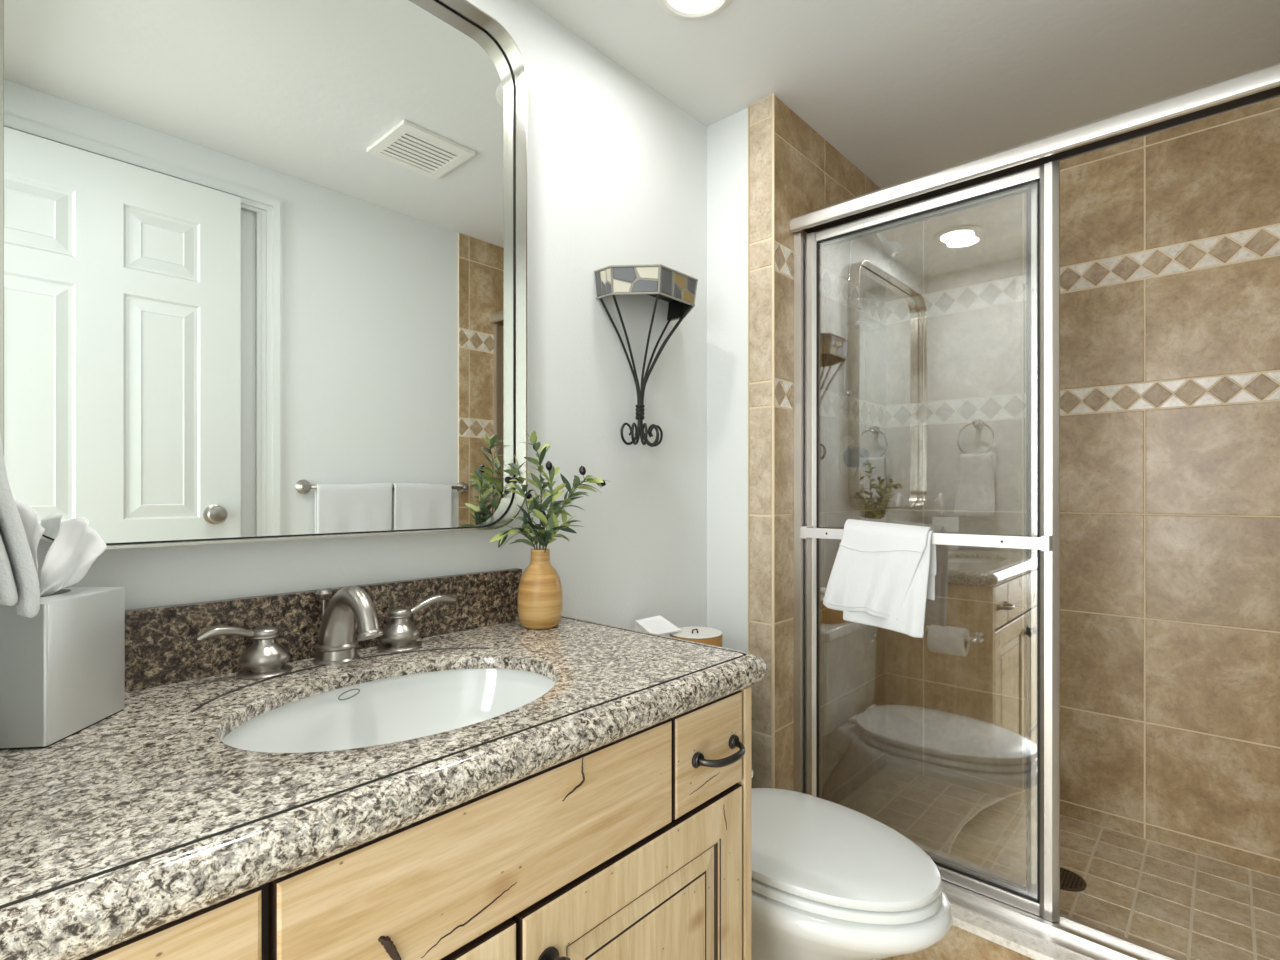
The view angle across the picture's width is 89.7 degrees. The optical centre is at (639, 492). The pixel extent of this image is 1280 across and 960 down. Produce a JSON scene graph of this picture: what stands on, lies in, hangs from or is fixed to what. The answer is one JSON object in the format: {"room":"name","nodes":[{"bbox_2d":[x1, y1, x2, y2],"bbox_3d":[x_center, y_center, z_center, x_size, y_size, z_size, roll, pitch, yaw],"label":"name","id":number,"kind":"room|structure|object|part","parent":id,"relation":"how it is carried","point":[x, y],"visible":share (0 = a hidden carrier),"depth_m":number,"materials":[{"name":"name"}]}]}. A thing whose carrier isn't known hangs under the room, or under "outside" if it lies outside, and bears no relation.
{"room":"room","nodes":[
{"label":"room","id":0,"kind":"room"},
{"bbox_2d":[37,0,706,636],"bbox_3d":[-0.390,0.037,1.309,0.100,2.206,1.670,0,0,42],"label":"wall","id":1,"kind":"structure","parent":0,"point":[617,171],"depth_m":1.53,"materials":[{"name":"white paint"}]},
{"bbox_2d":[0,0,526,548],"bbox_3d":[-0.513,-0.432,1.063,0.048,1.012,0.776,0,0,42],"label":"wall mirror","id":2,"kind":"object","parent":1,"relation":"attached to","point":[263,263],"visible":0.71,"depth_m":1.00,"materials":[{"name":"grey mirror"}]},
{"bbox_2d":[125,568,521,690],"bbox_3d":[-0.548,0.216,1.046,0.020,0.108,0.867,0,0,42],"label":"backsplash","id":3,"kind":"structure","parent":1,"relation":"attached to","point":[161,645],"depth_m":1.01,"materials":[{"name":"brown stone"}]},
{"bbox_2d":[594,264,697,446],"bbox_3d":[0.042,-0.323,1.598,0.148,0.415,0.290,0,0,42],"label":"wall sconce","id":4,"kind":"object","parent":1,"relation":"attached to","point":[659,281],"visible":1,"depth_m":1.55,"materials":[{"name":"grey metal"}]},
{"bbox_3d":[-0.050,-0.332,1.579,0.119,0.275,0.008,0,0,-35],"label":"rod","id":5,"kind":"part","parent":4,"relation":"part of","materials":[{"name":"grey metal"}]},
{"bbox_3d":[-0.033,-0.332,1.564,0.009,0.275,0.119,0,0,34],"label":"rod","id":6,"kind":"part","parent":4,"relation":"part of","materials":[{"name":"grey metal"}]},
{"bbox_3d":[0.023,-0.332,1.560,0.007,0.275,0.115,0,0,-21],"label":"rod","id":7,"kind":"part","parent":4,"relation":"part of","materials":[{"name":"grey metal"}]},
{"bbox_3d":[0.042,-0.333,1.681,0.007,0.275,0.149,0,0,33],"label":"rod","id":8,"kind":"part","parent":4,"relation":"part of","materials":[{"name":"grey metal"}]},
{"bbox_3d":[0.059,-0.333,1.664,0.023,0.275,0.148,0,0,42],"label":"rod","id":9,"kind":"part","parent":4,"relation":"part of","materials":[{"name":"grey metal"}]},
{"bbox_3d":[0.068,-0.332,1.609,0.104,0.275,0.084,0,0,42],"label":"rod","id":10,"kind":"part","parent":4,"relation":"part of","materials":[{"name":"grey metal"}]},
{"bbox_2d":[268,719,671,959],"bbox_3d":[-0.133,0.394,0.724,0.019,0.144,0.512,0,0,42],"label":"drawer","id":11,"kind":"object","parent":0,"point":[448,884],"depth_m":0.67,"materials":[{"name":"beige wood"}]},
{"bbox_2d":[749,96,771,787],"bbox_3d":[0.332,0.037,1.751,0.078,2.206,0.008,0,0,42],"label":"wall","id":12,"kind":"structure","parent":0,"point":[760,131],"depth_m":1.75,"materials":[{"name":"tile"}]},
{"bbox_2d":[748,93,774,787],"bbox_3d":[0.330,0.037,1.749,0.081,2.206,0.008,0,0,42],"label":"trim","id":13,"kind":"structure","parent":12,"relation":"attached to","point":[773,94],"depth_m":1.72,"materials":[{"name":"beige tile"}]},
{"bbox_2d":[707,95,885,803],"bbox_3d":[0.530,0.037,2.152,0.326,2.206,0.869,0,0,42],"label":"wall","id":14,"kind":"structure","parent":0,"point":[811,174],"depth_m":1.87,"materials":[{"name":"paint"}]},
{"bbox_2d":[838,436,868,479],"bbox_3d":[0.686,-0.110,2.033,0.063,0.140,0.140,0,0,42],"label":"shower valve","id":15,"kind":"object","parent":14,"relation":"attached to","point":[851,457],"visible":1,"depth_m":2.02,"materials":[{"name":"silver metal"}]},
{"bbox_3d":[0.689,-0.110,2.030,0.053,0.068,0.068,0,0,42],"label":"knob","id":16,"kind":"part","parent":15,"relation":"part of","materials":[{"name":"grey metal"}]},
{"bbox_2d":[873,233,908,267],"bbox_3d":[0.732,-0.779,1.991,0.190,0.188,0.076,0,0,42],"label":"showerhead","id":17,"kind":"object","parent":14,"relation":"attached to","point":[894,254],"visible":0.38,"depth_m":1.94,"materials":[{"name":"silver metal"}]},
{"bbox_2d":[843,240,883,395],"bbox_3d":[0.709,-0.581,2.015,0.110,0.559,0.136,0,0,42],"label":"wire caddy","id":18,"kind":"object","parent":17,"relation":"hanging from","point":[868,327],"visible":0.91,"depth_m":2.01,"materials":[{"name":"silver metal"}]},
{"bbox_2d":[843,321,883,331],"bbox_3d":[0.712,-0.521,2.014,0.104,0.013,0.133,0,0,42],"label":"basket","id":19,"kind":"object","parent":18,"relation":"on","point":[868,327],"depth_m":2.01,"materials":[{"name":"silver metal"}]},
{"bbox_2d":[843,298,883,309],"bbox_3d":[0.712,-0.591,2.014,0.104,0.013,0.133,0,0,42],"label":"basket","id":20,"kind":"object","parent":18,"relation":"on","point":[846,301],"depth_m":2.01,"materials":[{"name":"silver metal"}]},
{"bbox_3d":[0.707,-0.808,2.014,0.123,0.096,0.017,0,0,42],"label":"arm","id":21,"kind":"part","parent":17,"relation":"part of","materials":[{"name":"silver metal"}]},
{"bbox_2d":[527,0,1279,188],"bbox_3d":[0.386,-1.106,1.172,1.432,0.080,2.513,0,0,42],"label":"ceiling","id":22,"kind":"structure","parent":0,"point":[904,90],"depth_m":1.59,"materials":[{"name":"white paint"}]},
{"bbox_2d":[656,0,731,19],"bbox_3d":[0.117,-1.060,1.358,0.176,0.012,0.176,0,0,42],"label":"recessed light","id":23,"kind":"object","parent":22,"relation":"in","point":[684,9],"visible":1,"depth_m":1.41,"materials":[{"name":"white glass"}]},
{"bbox_2d":[801,161,1059,921],"bbox_3d":[0.673,0.108,1.587,0.605,1.652,0.060,0,0,42],"label":"shower door","id":24,"kind":"structure","parent":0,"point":[1046,905],"depth_m":1.42,"materials":[{"name":"silver metal"}]},
{"bbox_2d":[823,519,935,637],"bbox_3d":[0.594,0.207,1.608,0.258,0.273,0.096,0,0,42],"label":"hand towel","id":25,"kind":"object","parent":24,"relation":"hanging from","point":[882,575],"visible":1,"depth_m":1.57,"materials":[{"name":"white fabric"}]},
{"bbox_3d":[0.687,-0.705,1.602,0.535,0.027,0.018,0,0,42],"label":"rail","id":26,"kind":"part","parent":24,"relation":"part of","materials":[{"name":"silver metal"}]},
{"bbox_3d":[0.687,0.920,1.602,0.535,0.027,0.018,0,0,42],"label":"rail","id":27,"kind":"part","parent":24,"relation":"part of","materials":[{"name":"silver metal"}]},
{"bbox_2d":[882,925,1033,959],"bbox_3d":[0.788,1.049,1.446,1.004,0.182,0.144,0,0,42],"label":"floor","id":28,"kind":"structure","parent":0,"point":[958,944],"depth_m":1.42,"materials":[{"name":"tile"}]},
{"bbox_2d":[950,903,1089,959],"bbox_3d":[0.784,0.949,1.446,0.996,0.018,0.158,0,0,42],"label":"trim","id":29,"kind":"structure","parent":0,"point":[1025,944],"depth_m":1.36,"materials":[{"name":"beige stone"}]},
{"bbox_2d":[790,61,1279,959],"bbox_3d":[0.810,0.086,1.475,0.999,1.708,0.140,0,0,42],"label":"frame","id":30,"kind":"object","parent":29,"relation":"on","point":[1262,84],"visible":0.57,"depth_m":1.42,"materials":[{"name":"silver metal"}]},
{"bbox_2d":[819,183,1036,897],"bbox_3d":[0.691,0.109,1.647,0.580,1.648,0.017,0,0,42],"label":"shower door","id":31,"kind":"structure","parent":30,"relation":"hanging from","point":[1030,889],"depth_m":1.46,"materials":[{"name":"silver metal"}]},
{"bbox_3d":[0.691,-0.703,1.647,0.532,0.024,0.014,0,0,42],"label":"rail","id":32,"kind":"part","parent":31,"relation":"part of","materials":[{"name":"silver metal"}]},
{"bbox_3d":[0.691,0.921,1.647,0.532,0.024,0.014,0,0,42],"label":"rail","id":33,"kind":"part","parent":31,"relation":"part of","materials":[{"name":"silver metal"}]},
{"bbox_2d":[838,766,1279,959],"bbox_3d":[1.038,0.995,1.725,1.000,0.050,0.605,0,0,42],"label":"floor","id":34,"kind":"structure","parent":0,"point":[1181,904],"depth_m":1.65,"materials":[{"name":"tile"}]},
{"bbox_2d":[1060,867,1086,891],"bbox_3d":[1.057,0.968,1.614,0.104,0.004,0.104,0,0,42],"label":"shower drain","id":35,"kind":"object","parent":34,"relation":"on","point":[1069,880],"visible":0.59,"depth_m":1.60,"materials":[{"name":"brown metal"}]},
{"bbox_2d":[886,97,1279,877],"bbox_3d":[1.254,-0.023,1.962,1.000,2.086,0.036,0,0,42],"label":"wall","id":36,"kind":"structure","parent":0,"point":[1170,238],"depth_m":1.84,"materials":[{"name":"stone"}]},
{"bbox_3d":[0.099,1.165,0.857,1.232,0.050,1.660,0,0,42],"label":"floor","id":37,"kind":"structure","parent":0,"visible":0},
{"bbox_2d":[80,686,750,959],"bbox_3d":[-0.316,0.730,0.881,0.582,0.821,0.935,0,0,42],"label":"vanity cabinet","id":38,"kind":"object","parent":37,"relation":"on","point":[636,846],"visible":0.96,"depth_m":0.75,"materials":[{"name":"brown wood"}]},
{"bbox_3d":[-0.381,0.394,0.452,0.019,0.144,0.205,0,0,42],"label":"drawer","id":39,"kind":"part","parent":38,"relation":"part of","materials":[{"name":"brown wood"}]},
{"bbox_2d":[0,568,766,959],"bbox_3d":[-0.312,0.240,0.903,0.561,0.156,0.974,0,0,42],"label":"countertop","id":40,"kind":"structure","parent":38,"relation":"on","point":[140,820],"depth_m":0.66,"materials":[{"name":"grey stone"}]},
{"bbox_2d":[0,587,124,749],"bbox_3d":[-0.693,0.194,0.732,0.123,0.153,0.123,0,0,-6],"label":"tissue box cover","id":41,"kind":"object","parent":40,"relation":"on","point":[62,667],"visible":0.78,"depth_m":0.70,"materials":[{"name":"silver metal"}]},
{"bbox_2d":[15,501,106,596],"bbox_3d":[-0.693,0.064,0.732,0.138,0.122,0.041,0,0,-31],"label":"tissue","id":42,"kind":"object","parent":41,"relation":"in","point":[76,545],"visible":0.48,"depth_m":0.75,"materials":[{"name":"white paper"}]},
{"bbox_2d":[195,586,455,679],"bbox_3d":[-0.449,0.207,1.011,0.178,0.125,0.402,0,0,42],"label":"widespread faucet","id":43,"kind":"object","parent":40,"relation":"on","point":[337,644],"visible":1,"depth_m":1.00,"materials":[{"name":"silver metal"}]},
{"bbox_3d":[-0.585,0.203,0.926,0.020,0.028,0.094,0,0,38],"label":"lever","id":44,"kind":"part","parent":43,"relation":"part of","materials":[{"name":"silver metal"}]},
{"bbox_3d":[-0.560,0.243,0.960,0.073,0.053,0.073,0,0,42],"label":"handle","id":45,"kind":"part","parent":43,"relation":"part of","materials":[{"name":"silver metal"}]},
{"bbox_3d":[-0.516,0.204,1.050,0.025,0.092,0.025,0,0,42],"label":"lift rod","id":46,"kind":"part","parent":43,"relation":"part of","materials":[{"name":"silver metal"}]},
{"bbox_3d":[-0.488,0.256,1.035,0.069,0.029,0.069,0,0,42],"label":"spout","id":47,"kind":"part","parent":43,"relation":"part of","materials":[{"name":"silver metal"}]},
{"bbox_3d":[-0.451,0.197,1.001,0.158,0.103,0.057,0,0,42],"label":"spout","id":48,"kind":"part","parent":43,"relation":"part of","materials":[{"name":"silver metal"}]},
{"bbox_3d":[-0.417,0.243,1.117,0.073,0.053,0.073,0,0,42],"label":"handle","id":49,"kind":"part","parent":43,"relation":"part of","materials":[{"name":"silver metal"}]},
{"bbox_3d":[-0.382,0.201,1.150,0.107,0.032,0.020,0,0,-41],"label":"lever","id":50,"kind":"part","parent":43,"relation":"part of","materials":[{"name":"silver metal"}]},
{"bbox_2d":[222,668,554,752],"bbox_3d":[-0.308,0.369,0.862,0.344,0.160,0.475,0,0,42],"label":"undermount sink","id":51,"kind":"object","parent":40,"relation":"in","point":[406,707],"visible":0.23,"depth_m":1.00,"materials":[{"name":"white ceramic"}]},
{"bbox_2d":[517,548,562,628],"bbox_3d":[-0.201,0.192,1.294,0.090,0.155,0.090,0,0,42],"label":"bud vase","id":52,"kind":"object","parent":40,"relation":"on","point":[540,597],"visible":0.98,"depth_m":1.26,"materials":[{"name":"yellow wood"}]},
{"bbox_2d":[489,513,545,549],"bbox_3d":[-0.251,0.095,1.272,0.080,0.111,0.122,0,0,42],"label":"olive spray","id":53,"kind":"object","parent":52,"relation":"in","point":[502,536],"visible":0.96,"depth_m":1.27,"materials":[{"name":"green plant"}]},
{"bbox_2d":[503,455,541,549],"bbox_3d":[-0.227,0.046,1.318,0.107,0.248,0.083,0,0,42],"label":"olive spray","id":54,"kind":"object","parent":52,"relation":"in","point":[515,479],"visible":0.86,"depth_m":1.32,"materials":[{"name":"green plant"}]},
{"bbox_3d":[-0.224,0.061,1.313,0.058,0.218,0.012,0,0,33],"label":"stem","id":55,"kind":"part","parent":54,"relation":"part of","materials":[{"name":"green plant"}]},
{"bbox_2d":[525,489,548,549],"bbox_3d":[-0.204,0.082,1.332,0.068,0.178,0.078,0,0,-6],"label":"olive spray","id":56,"kind":"object","parent":52,"relation":"in","point":[536,495],"visible":0.24,"depth_m":1.33,"materials":[{"name":"green plant"}]},
{"bbox_2d":[520,430,558,549],"bbox_3d":[-0.205,0.023,1.309,0.088,0.295,0.081,0,0,42],"label":"olive spray","id":57,"kind":"object","parent":52,"relation":"in","point":[536,482],"visible":0.81,"depth_m":1.30,"materials":[{"name":"green plant"}]},
{"bbox_3d":[-0.207,0.036,1.302,0.019,0.269,0.013,0,0,20],"label":"stem","id":58,"kind":"part","parent":57,"relation":"part of","materials":[{"name":"green plant"}]},
{"bbox_2d":[529,461,565,549],"bbox_3d":[-0.177,0.054,1.273,0.089,0.233,0.074,0,0,-24],"label":"olive spray","id":59,"kind":"object","parent":52,"relation":"in","point":[554,506],"visible":0.95,"depth_m":1.27,"materials":[{"name":"green plant"}]},
{"bbox_3d":[-0.188,0.070,1.282,0.032,0.201,0.010,0,0,42],"label":"stem","id":60,"kind":"part","parent":59,"relation":"part of","materials":[{"name":"green plant"}]},
{"bbox_2d":[532,510,582,551],"bbox_3d":[-0.162,0.091,1.279,0.104,0.119,0.065,0,0,-8],"label":"olive spray","id":61,"kind":"object","parent":52,"relation":"in","point":[552,521],"visible":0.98,"depth_m":1.27,"materials":[{"name":"green plant"}]},
{"bbox_2d":[529,465,610,549],"bbox_3d":[-0.144,0.059,1.275,0.172,0.222,0.072,0,0,23],"label":"olive spray","id":62,"kind":"object","parent":52,"relation":"in","point":[577,483],"visible":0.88,"depth_m":1.27,"materials":[{"name":"green plant"}]},
{"bbox_3d":[-0.145,0.074,1.277,0.115,0.193,0.009,0,0,16],"label":"stem","id":63,"kind":"part","parent":62,"relation":"part of","materials":[{"name":"green plant"}]},
{"bbox_3d":[-0.296,0.754,0.545,0.019,0.562,0.458,0,0,42],"label":"door","id":64,"kind":"part","parent":38,"relation":"part of","materials":[{"name":"brown wood"}]},
{"bbox_3d":[-0.096,0.540,0.728,0.031,0.033,0.033,0,0,42],"label":"knob","id":65,"kind":"part","parent":38,"relation":"part of","materials":[{"name":"grey metal"}]},
{"bbox_3d":[0.011,0.754,0.882,0.019,0.562,0.440,0,0,42],"label":"door","id":66,"kind":"part","parent":38,"relation":"part of","materials":[{"name":"brown wood"}]},
{"bbox_3d":[0.101,0.394,0.982,0.019,0.144,0.172,0,0,42],"label":"drawer","id":67,"kind":"part","parent":38,"relation":"part of","materials":[{"name":"brown wood"}]},
{"bbox_3d":[0.129,0.394,0.968,0.040,0.023,0.117,0,0,42],"label":"handle","id":68,"kind":"part","parent":38,"relation":"part of","materials":[{"name":"grey metal"}]},
{"bbox_2d":[751,788,953,959],"bbox_3d":[0.284,0.783,1.407,0.743,0.714,0.438,0,0,42],"label":"toilet","id":69,"kind":"object","parent":37,"relation":"on","point":[830,880],"visible":0.4,"depth_m":1.21,"materials":[{"name":"white ceramic"}]},
{"bbox_2d":[634,615,680,634],"bbox_3d":[0.037,0.370,1.613,0.092,0.110,0.095,0,0,-38],"label":"folded card","id":70,"kind":"object","parent":69,"relation":"on","point":[658,625],"visible":0.61,"depth_m":1.61,"materials":[{"name":"white paper"}]},
{"bbox_2d":[670,626,721,646],"bbox_3d":[0.141,0.383,1.619,0.132,0.086,0.132,0,0,42],"label":"box","id":71,"kind":"object","parent":69,"relation":"on","point":[705,635],"visible":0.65,"depth_m":1.59,"materials":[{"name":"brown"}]},
{"bbox_3d":[0.141,0.353,1.619,0.132,0.004,0.132,0,0,42],"label":"pale lid","id":72,"kind":"part","parent":71,"relation":"part of","materials":[{"name":"white plastic"}]},
{"bbox_3d":[0.360,0.728,1.338,0.497,0.030,0.362,0,0,42],"label":"lid","id":73,"kind":"part","parent":69,"relation":"part of","materials":[{"name":"white plastic"}]},
{"bbox_3d":[0.360,0.754,1.338,0.499,0.023,0.364,0,0,42],"label":"seat","id":74,"kind":"part","parent":69,"relation":"part of","materials":[{"name":"white plastic"}]},
{"bbox_3d":[0.317,0.953,1.377,0.654,0.374,0.388,0,0,42],"label":"bowl","id":75,"kind":"part","parent":69,"relation":"part of","materials":[{"name":"white ceramic"}]},
{"bbox_3d":[-0.390,0.037,0.247,1.332,2.206,0.100,0,0,42],"label":"wall","id":76,"kind":"structure","parent":0,"visible":0},
{"bbox_3d":[-0.637,-0.254,0.582,0.165,0.184,0.062,0,0,42],"label":"towel ring","id":77,"kind":"object","parent":76,"relation":"attached to","visible":0},
{"bbox_2d":[0,434,39,617],"bbox_3d":[-0.613,-0.034,0.608,0.170,0.291,0.061,0,0,42],"label":"towel","id":78,"kind":"object","parent":77,"relation":"hanging from","point":[19,582],"visible":1,"depth_m":0.56,"materials":[{"name":"white fabric"}]}
]}

